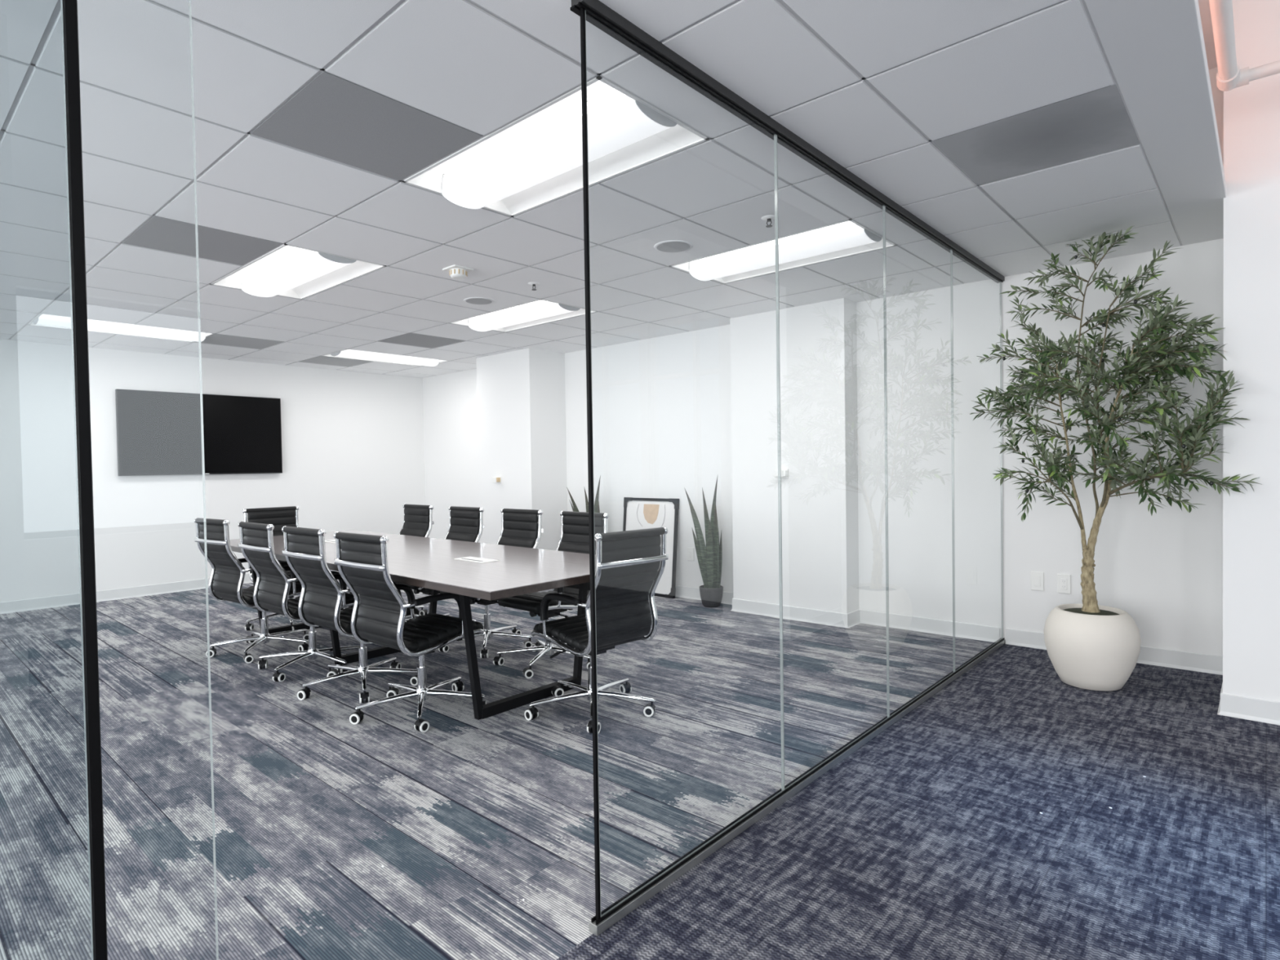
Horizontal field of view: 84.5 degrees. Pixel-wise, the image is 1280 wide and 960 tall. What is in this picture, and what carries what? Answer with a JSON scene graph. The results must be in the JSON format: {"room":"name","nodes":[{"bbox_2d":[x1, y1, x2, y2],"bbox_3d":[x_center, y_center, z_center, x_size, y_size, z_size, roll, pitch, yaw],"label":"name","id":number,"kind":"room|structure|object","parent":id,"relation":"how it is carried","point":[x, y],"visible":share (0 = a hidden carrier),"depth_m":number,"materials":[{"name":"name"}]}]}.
{"room":"office","nodes":[
{"label":"office","id":0,"kind":"room"},
{"bbox_2d":[0,338,425,602],"bbox_3d":[-5.916,-0.152,6.476,0.150,2.750,9.020,0,2,42],"label":"wall","id":1,"kind":"structure","parent":0,"point":[353,452],"depth_m":7.40,"materials":[{"name":"white paint"}]},
{"bbox_2d":[0,569,336,613],"bbox_3d":[-5.882,1.172,6.391,0.020,0.105,8.870,0,2,42],"label":"baseboard","id":2,"kind":"structure","parent":1,"relation":"attached to","point":[17,606],"depth_m":7.04,"materials":[{"name":"plastic"}]},
{"bbox_2d":[115,388,282,475],"bbox_3d":[-4.723,-0.495,7.652,0.069,0.870,1.570,0,2,42],"label":"television","id":3,"kind":"object","parent":1,"relation":"attached to","point":[158,433],"visible":1,"depth_m":7.54,"materials":[{"name":"black plastic"}]},
{"bbox_2d":[0,0,1181,377],"bbox_3d":[-3.041,-1.327,3.442,8.374,0.115,9.570,0,2,42],"label":"ceiling","id":4,"kind":"structure","parent":0,"point":[457,62],"depth_m":2.98,"materials":[{"name":"tile"}]},
{"bbox_2d":[26,312,214,342],"bbox_3d":[-4.457,-1.335,6.098,0.598,0.133,1.207,0,2,42],"label":"ceiling light","id":5,"kind":"object","parent":4,"relation":"attached to","point":[42,319],"visible":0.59,"depth_m":6.04,"materials":[{"name":"white plastic"}]},
{"bbox_2d":[122,215,283,265],"bbox_3d":[-2.382,-1.296,3.845,0.602,0.013,0.602,0,2,42],"label":"ceiling panel","id":6,"kind":"object","parent":4,"relation":"attached to","point":[158,233],"visible":0.91,"depth_m":3.81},
{"bbox_2d":[195,333,284,349],"bbox_3d":[-3.850,-1.335,6.781,0.602,0.013,0.602,0,2,42],"label":"ceiling panel","id":7,"kind":"object","parent":4,"relation":"attached to","point":[215,339],"visible":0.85,"depth_m":6.77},
{"bbox_2d":[210,244,386,299],"bbox_3d":[-2.205,-1.337,4.502,1.207,0.133,0.598,0,2,42],"label":"ceiling light","id":8,"kind":"object","parent":4,"relation":"attached to","point":[287,270],"visible":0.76,"depth_m":4.50,"materials":[{"name":"white plastic"}]},
{"bbox_2d":[298,355,373,366],"bbox_3d":[-3.495,-1.367,8.097,0.602,0.013,0.602,0,2,42],"label":"ceiling panel","id":9,"kind":"object","parent":4,"relation":"attached to","point":[321,359],"visible":0.82,"depth_m":8.08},
{"bbox_2d":[250,71,482,181],"bbox_3d":[-1.016,-1.293,2.629,0.602,0.013,0.602,0,2,42],"label":"ceiling panel","id":10,"kind":"object","parent":4,"relation":"attached to","point":[332,117],"visible":0.87,"depth_m":2.59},
{"bbox_2d":[321,348,447,366],"bbox_3d":[-2.837,-1.398,7.919,0.598,0.133,1.207,0,2,42],"label":"ceiling light","id":11,"kind":"object","parent":4,"relation":"attached to","point":[345,353],"visible":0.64,"depth_m":7.84,"materials":[{"name":"white plastic"}]},
{"bbox_2d":[377,332,465,348],"bbox_3d":[-2.128,-1.364,6.881,0.602,0.013,0.602,0,2,42],"label":"ceiling panel","id":12,"kind":"object","parent":4,"relation":"attached to","point":[408,339],"visible":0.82,"depth_m":6.86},
{"bbox_2d":[442,264,474,279],"bbox_3d":[-1.136,-1.293,4.406,0.140,0.062,0.140,0,2,42],"label":"smoke detector","id":13,"kind":"object","parent":4,"relation":"attached to","point":[455,272],"visible":1,"depth_m":4.37,"materials":[{"name":"white plastic"}]},
{"bbox_2d":[463,297,493,304],"bbox_3d":[-1.200,-1.333,5.252,0.222,0.006,0.222,0,2,42],"label":"ceiling speaker","id":14,"kind":"object","parent":4,"relation":"attached to","point":[475,300],"visible":1,"depth_m":5.23,"materials":[{"name":"plastic"}]},
{"bbox_2d":[466,298,492,304],"bbox_3d":[-1.200,-1.331,5.252,0.190,0.002,0.190,0,2,42],"label":"grille","id":15,"kind":"object","parent":14,"relation":"attached to","point":[475,301],"depth_m":5.25,"materials":[{"name":"grey metal"}]},
{"bbox_2d":[448,298,597,332],"bbox_3d":[-0.990,-1.384,5.868,1.207,0.133,0.598,0,2,42],"label":"ceiling light","id":16,"kind":"object","parent":4,"relation":"attached to","point":[540,311],"visible":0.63,"depth_m":5.84,"materials":[{"name":"white plastic"}]},
{"bbox_2d":[528,281,539,290],"bbox_3d":[-0.719,-1.314,4.785,0.084,0.049,0.084,0,2,42],"label":"sprinkler","id":17,"kind":"object","parent":4,"relation":"attached to","point":[533,283],"visible":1,"depth_m":4.78,"materials":[{"name":"white metal"}]},
{"bbox_2d":[402,75,709,217],"bbox_3d":[-0.384,-1.332,2.881,1.207,0.133,0.598,0,2,42],"label":"ceiling light","id":18,"kind":"object","parent":4,"relation":"attached to","point":[535,160],"visible":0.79,"depth_m":2.83,"materials":[{"name":"white plastic"}]},
{"bbox_2d":[0,0,1182,366],"bbox_3d":[-3.036,-1.275,3.373,8.274,0.008,9.470,0,2,42],"label":"grid","id":19,"kind":"object","parent":4,"relation":"attached to","point":[58,7],"visible":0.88,"depth_m":2.47,"materials":[{"name":"grey metal"}]},
{"bbox_2d":[653,240,693,252],"bbox_3d":[0.190,-1.329,4.016,0.222,0.006,0.222,0,2,42],"label":"ceiling speaker","id":20,"kind":"object","parent":4,"relation":"attached to","point":[669,246],"visible":1,"depth_m":4.00,"materials":[{"name":"plastic"}]},
{"bbox_2d":[656,242,689,252],"bbox_3d":[0.190,-1.327,4.016,0.190,0.002,0.190,0,2,42],"label":"grille","id":21,"kind":"object","parent":20,"relation":"attached to","point":[660,246],"depth_m":4.01,"materials":[{"name":"grey metal"}]},
{"bbox_2d":[760,214,774,227],"bbox_3d":[0.655,-1.311,3.576,0.084,0.049,0.084,0,2,42],"label":"sprinkler","id":22,"kind":"object","parent":4,"relation":"attached to","point":[769,218],"visible":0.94,"depth_m":3.57,"materials":[{"name":"white metal"}]},
{"bbox_2d":[669,218,896,283],"bbox_3d":[0.832,-1.379,4.247,1.207,0.133,0.598,0,2,42],"label":"ceiling light","id":23,"kind":"object","parent":4,"relation":"attached to","point":[847,237],"visible":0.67,"depth_m":4.20,"materials":[{"name":"white plastic"}]},
{"bbox_2d":[571,0,1004,281],"bbox_3d":[1.150,-1.319,3.335,0.044,0.030,3.962,0,2,42],"label":"channel","id":24,"kind":"object","parent":4,"relation":"attached to","point":[597,6],"visible":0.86,"depth_m":2.44,"materials":[{"name":"metal"}]},
{"bbox_2d":[569,1,1003,283],"bbox_3d":[1.145,-1.301,3.338,0.036,0.007,3.964,0,2,42],"label":"ceiling track","id":25,"kind":"object","parent":24,"relation":"attached to","point":[575,9],"visible":1,"depth_m":2.44,"materials":[{"name":"black metal"}]},
{"bbox_2d":[932,84,1139,185],"bbox_3d":[1.566,-1.336,2.780,0.602,0.013,0.602,0,2,42],"label":"ceiling panel","id":26,"kind":"object","parent":4,"relation":"attached to","point":[1097,122],"visible":0.89,"depth_m":2.74,"materials":[{"name":"tile"}]},
{"bbox_2d":[1084,0,1226,245],"bbox_3d":[0.139,-1.290,0.548,0.226,0.059,9.470,0,2,42],"label":"soffit","id":27,"kind":"structure","parent":4,"relation":"attached to","point":[1155,50],"depth_m":2.44,"materials":[{"name":"white paint"}]},
{"bbox_2d":[0,571,1279,959],"bbox_3d":[-0.925,1.303,1.785,13.750,0.120,9.770,0,2,42],"label":"floor","id":28,"kind":"structure","parent":0,"point":[467,819],"depth_m":2.65,"materials":[{"name":"grey carpet"}]},
{"bbox_2d":[193,517,308,663],"bbox_3d":[-2.663,0.727,4.969,0.636,0.954,0.720,0,1,36],"label":"office chair","id":29,"kind":"object","parent":28,"relation":"on","point":[227,583],"visible":0.69,"depth_m":4.77,"materials":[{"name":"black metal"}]},
{"bbox_2d":[242,506,300,631],"bbox_3d":[-2.924,0.713,5.800,0.729,0.956,0.646,0,2,42],"label":"office chair","id":30,"kind":"object","parent":28,"relation":"on","point":[279,517],"visible":0.17,"depth_m":5.99,"materials":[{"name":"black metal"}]},
{"bbox_2d":[237,521,360,682],"bbox_3d":[-2.102,0.728,4.511,0.642,0.954,0.714,0,2,40],"label":"office chair","id":31,"kind":"object","parent":28,"relation":"on","point":[273,582],"visible":0.66,"depth_m":4.33,"materials":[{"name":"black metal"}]},
{"bbox_2d":[281,525,419,703],"bbox_3d":[-1.641,0.729,4.098,0.637,0.954,0.690,0,2,40],"label":"office chair","id":32,"kind":"object","parent":28,"relation":"on","point":[304,553],"visible":0.7,"depth_m":3.91,"materials":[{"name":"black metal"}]},
{"bbox_2d":[333,531,486,733],"bbox_3d":[-1.167,0.730,3.681,0.642,0.954,0.692,0,2,39],"label":"office chair","id":33,"kind":"object","parent":28,"relation":"on","point":[361,561],"visible":0.91,"depth_m":3.51,"materials":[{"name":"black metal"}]},
{"bbox_2d":[229,529,595,719],"bbox_3d":[-1.571,0.822,4.593,3.540,0.745,1.140,0,2,42],"label":"conference table","id":34,"kind":"object","parent":28,"relation":"on","point":[466,569],"visible":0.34,"depth_m":3.79,"materials":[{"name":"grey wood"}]},
{"bbox_2d":[399,503,434,622],"bbox_3d":[-2.120,0.699,5.879,0.645,0.954,0.693,0,2,42],"label":"office chair","id":35,"kind":"object","parent":28,"relation":"on","point":[418,521],"visible":0.23,"depth_m":6.05,"materials":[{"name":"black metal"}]},
{"bbox_2d":[395,506,484,621],"bbox_3d":[-1.606,0.701,5.418,0.643,0.954,0.719,0,2,42],"label":"office chair","id":36,"kind":"object","parent":28,"relation":"on","point":[465,523],"visible":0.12,"depth_m":5.58,"materials":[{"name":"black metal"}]},
{"bbox_2d":[438,508,543,657],"bbox_3d":[-1.086,0.701,5.016,0.640,0.954,0.668,0,2,41],"label":"office chair","id":37,"kind":"object","parent":28,"relation":"on","point":[519,527],"visible":0.39,"depth_m":5.10,"materials":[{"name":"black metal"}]},
{"bbox_2d":[493,511,608,678],"bbox_3d":[-0.570,0.703,4.545,0.681,0.954,0.686,0,2,42],"label":"office chair","id":38,"kind":"object","parent":28,"relation":"on","point":[575,531],"visible":0.51,"depth_m":4.62,"materials":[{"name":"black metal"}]},
{"bbox_2d":[566,475,600,512],"bbox_3d":[-0.544,0.536,7.244,0.358,1.175,0.213,0,1,29],"label":"snake plant","id":39,"kind":"object","parent":28,"relation":"on","point":[575,508],"visible":0.12,"depth_m":7.22,"materials":[{"name":"green plant"}]},
{"bbox_2d":[524,526,668,733],"bbox_3d":[-0.234,0.716,3.638,0.707,0.956,0.655,0,2,45],"label":"office chair","id":40,"kind":"object","parent":28,"relation":"on","point":[628,562],"visible":0.92,"depth_m":3.46,"materials":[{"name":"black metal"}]},
{"bbox_2d":[622,497,679,599],"bbox_3d":[0.086,0.650,6.922,0.693,0.948,0.118,0,2,42],"label":"framed print","id":41,"kind":"object","parent":28,"relation":"on","point":[639,513],"visible":0.47,"depth_m":6.81,"materials":[{"name":"black"}]},
{"bbox_2d":[684,477,723,607],"bbox_3d":[0.590,0.537,6.336,0.213,1.175,0.358,-2,1,-32],"label":"snake plant","id":42,"kind":"object","parent":28,"relation":"on","point":[709,557],"visible":1,"depth_m":6.25,"materials":[{"name":"green plant"}]},
{"bbox_2d":[588,639,1005,936],"bbox_3d":[1.189,1.163,3.386,0.032,0.026,3.962,0,2,42],"label":"channel","id":43,"kind":"object","parent":28,"relation":"on","point":[597,930],"visible":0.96,"depth_m":2.47,"materials":[{"name":"metal"}]},
{"bbox_2d":[585,13,784,916],"bbox_3d":[0.195,-0.043,2.265,0.012,2.455,0.976,0,2,42],"label":"glass panel edge","id":44,"kind":"structure","parent":43,"relation":"on","point":[775,135],"depth_m":2.62,"materials":[{"name":"clear glass"}]},
{"bbox_2d":[580,7,600,919],"bbox_3d":[-0.134,-0.031,1.896,0.010,2.473,0.008,0,2,42],"label":"strip","id":45,"kind":"object","parent":44,"relation":"attached to","point":[583,53],"visible":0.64,"depth_m":1.89,"materials":[{"name":"black metal"}]},
{"bbox_2d":[591,637,1004,924],"bbox_3d":[1.190,1.145,3.388,0.020,0.010,3.958,0,2,42],"label":"seal","id":46,"kind":"object","parent":43,"relation":"on","point":[647,886],"visible":1,"depth_m":2.51,"materials":[{"name":"black rubber"}]},
{"bbox_2d":[777,166,889,789],"bbox_3d":[0.848,-0.068,3.000,0.012,2.455,0.985,0,2,42],"label":"glass panel","id":47,"kind":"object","parent":43,"relation":"on","point":[883,206],"depth_m":3.36,"materials":[{"name":"clear glass"}]},
{"bbox_2d":[884,205,955,716],"bbox_3d":[1.494,-0.093,3.726,0.012,2.455,0.953,0,2,42],"label":"glass panel","id":48,"kind":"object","parent":43,"relation":"on","point":[951,250],"depth_m":4.08,"materials":[{"name":"clear glass"}]},
{"bbox_2d":[952,281,1003,671],"bbox_3d":[2.145,-0.119,4.457,0.012,2.455,0.999,0,2,42],"label":"glass panel","id":49,"kind":"object","parent":43,"relation":"on","point":[1000,282],"depth_m":4.83,"materials":[{"name":"clear glass"}]},
{"bbox_2d":[968,226,1259,690],"bbox_3d":[2.532,-0.098,3.854,0.900,2.486,1.333,-2,2,-44],"label":"tree","id":50,"kind":"object","parent":28,"relation":"on","point":[1090,645],"visible":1,"depth_m":3.76,"materials":[{"name":"green plant"}]},
{"bbox_3d":[-2.023,1.289,-0.224,0.032,0.026,3.910,0,2,42],"label":"channel","id":51,"kind":"object","parent":28,"relation":"on","visible":0},
{"bbox_2d":[60,0,93,959],"bbox_3d":[-2.101,0.047,-0.316,0.012,2.455,3.733,0,2,42],"label":"glass panel","id":52,"kind":"object","parent":51,"relation":"on","point":[61,4],"depth_m":1.08,"materials":[{"name":"clear glass"}]},
{"bbox_2d":[62,0,106,959],"bbox_3d":[-0.855,-0.002,1.085,0.024,2.515,0.014,0,2,42],"label":"upright","id":53,"kind":"object","parent":52,"relation":"attached to","point":[70,46],"visible":1,"depth_m":1.08,"materials":[{"name":"black metal"}]},
{"bbox_2d":[76,0,218,959],"bbox_3d":[-0.798,-0.004,1.149,0.012,2.455,0.154,0,2,42],"label":"glass panel","id":54,"kind":"object","parent":51,"relation":"on","point":[189,1],"depth_m":1.20,"materials":[{"name":"clear glass"}]},
{"bbox_2d":[422,238,1223,656],"bbox_3d":[0.092,-0.252,6.731,8.490,2.750,0.650,0,2,42],"label":"wall","id":55,"kind":"structure","parent":0,"point":[673,413],"depth_m":5.43,"materials":[{"name":"white paint"}]},
{"bbox_2d":[492,476,501,483],"bbox_3d":[-1.574,-0.002,7.750,0.095,0.076,0.055,0,2,42],"label":"wall sensor","id":56,"kind":"object","parent":55,"relation":"attached to","point":[495,479],"visible":1,"depth_m":7.73,"materials":[{"name":"white plastic"}]},
{"bbox_2d":[687,546,693,560],"bbox_3d":[0.477,0.700,6.647,0.076,0.124,0.012,0,2,42],"label":"power socket","id":57,"kind":"object","parent":55,"relation":"attached to","point":[690,550],"visible":1,"depth_m":6.64,"materials":[{"name":"white plastic"}]},
{"bbox_2d":[774,468,788,478],"bbox_3d":[1.147,-0.052,5.709,0.095,0.076,0.055,0,2,42],"label":"wall sensor","id":58,"kind":"object","parent":55,"relation":"attached to","point":[784,472],"visible":0.87,"depth_m":5.69,"materials":[{"name":"white plastic"}]},
{"bbox_2d":[675,585,999,642],"bbox_3d":[-0.399,1.071,7.100,7.270,0.105,0.520,0,2,42],"label":"baseboard","id":59,"kind":"structure","parent":55,"relation":"attached to","point":[965,630],"depth_m":5.46,"materials":[{"name":"plastic"}]},
{"bbox_2d":[1031,571,1044,591],"bbox_3d":[2.655,0.676,4.710,0.076,0.124,0.012,0,2,42],"label":"wall plate","id":60,"kind":"object","parent":55,"relation":"attached to","point":[1037,578],"visible":1,"depth_m":4.71,"materials":[{"name":"white plastic"}]},
{"bbox_2d":[1057,573,1071,594],"bbox_3d":[2.771,0.679,4.606,0.076,0.124,0.012,0,2,42],"label":"power socket","id":61,"kind":"object","parent":55,"relation":"attached to","point":[1064,581],"visible":1,"depth_m":4.60,"materials":[{"name":"white plastic"}]},
{"bbox_2d":[1005,628,1279,724],"bbox_3d":[2.905,1.085,3.947,1.780,0.105,0.840,0,2,42],"label":"baseboard","id":62,"kind":"structure","parent":55,"relation":"attached to","point":[1251,708],"depth_m":4.14,"materials":[{"name":"plastic"}]},
{"bbox_2d":[1198,0,1217,69],"bbox_3d":[1.694,-2.297,-0.736,6.500,0.100,9.870,0,2,42],"label":"ceiling","id":63,"kind":"structure","parent":0,"point":[1204,5],"depth_m":3.72,"materials":[{"name":"white paint"}]},
{"bbox_2d":[1208,66,1223,166],"bbox_3d":[-0.198,-0.503,1.009,1.360,3.500,9.870,0,2,42],"label":"wall","id":64,"kind":"structure","parent":0,"point":[1218,95],"depth_m":4.05,"materials":[{"name":"white paint"}]},
{"bbox_2d":[1222,0,1279,702],"bbox_3d":[3.368,-0.663,3.588,0.580,3.600,0.970,0,2,42],"label":"wall","id":65,"kind":"structure","parent":0,"point":[1251,111],"depth_m":3.35,"materials":[{"name":"white paint"}]},
{"bbox_3d":[3.888,-0.542,-2.627,0.100,3.600,9.670,0,2,42],"label":"wall","id":66,"kind":"structure","parent":0,"visible":0},
{"bbox_2d":[1208,0,1279,91],"bbox_3d":[1.560,-1.587,-1.587,4.765,0.080,8.185,0,2,42],"label":"ceiling pipe","id":67,"kind":"object","parent":66,"relation":"attached to","point":[1229,76],"visible":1,"depth_m":2.79,"materials":[{"name":"white metal"}]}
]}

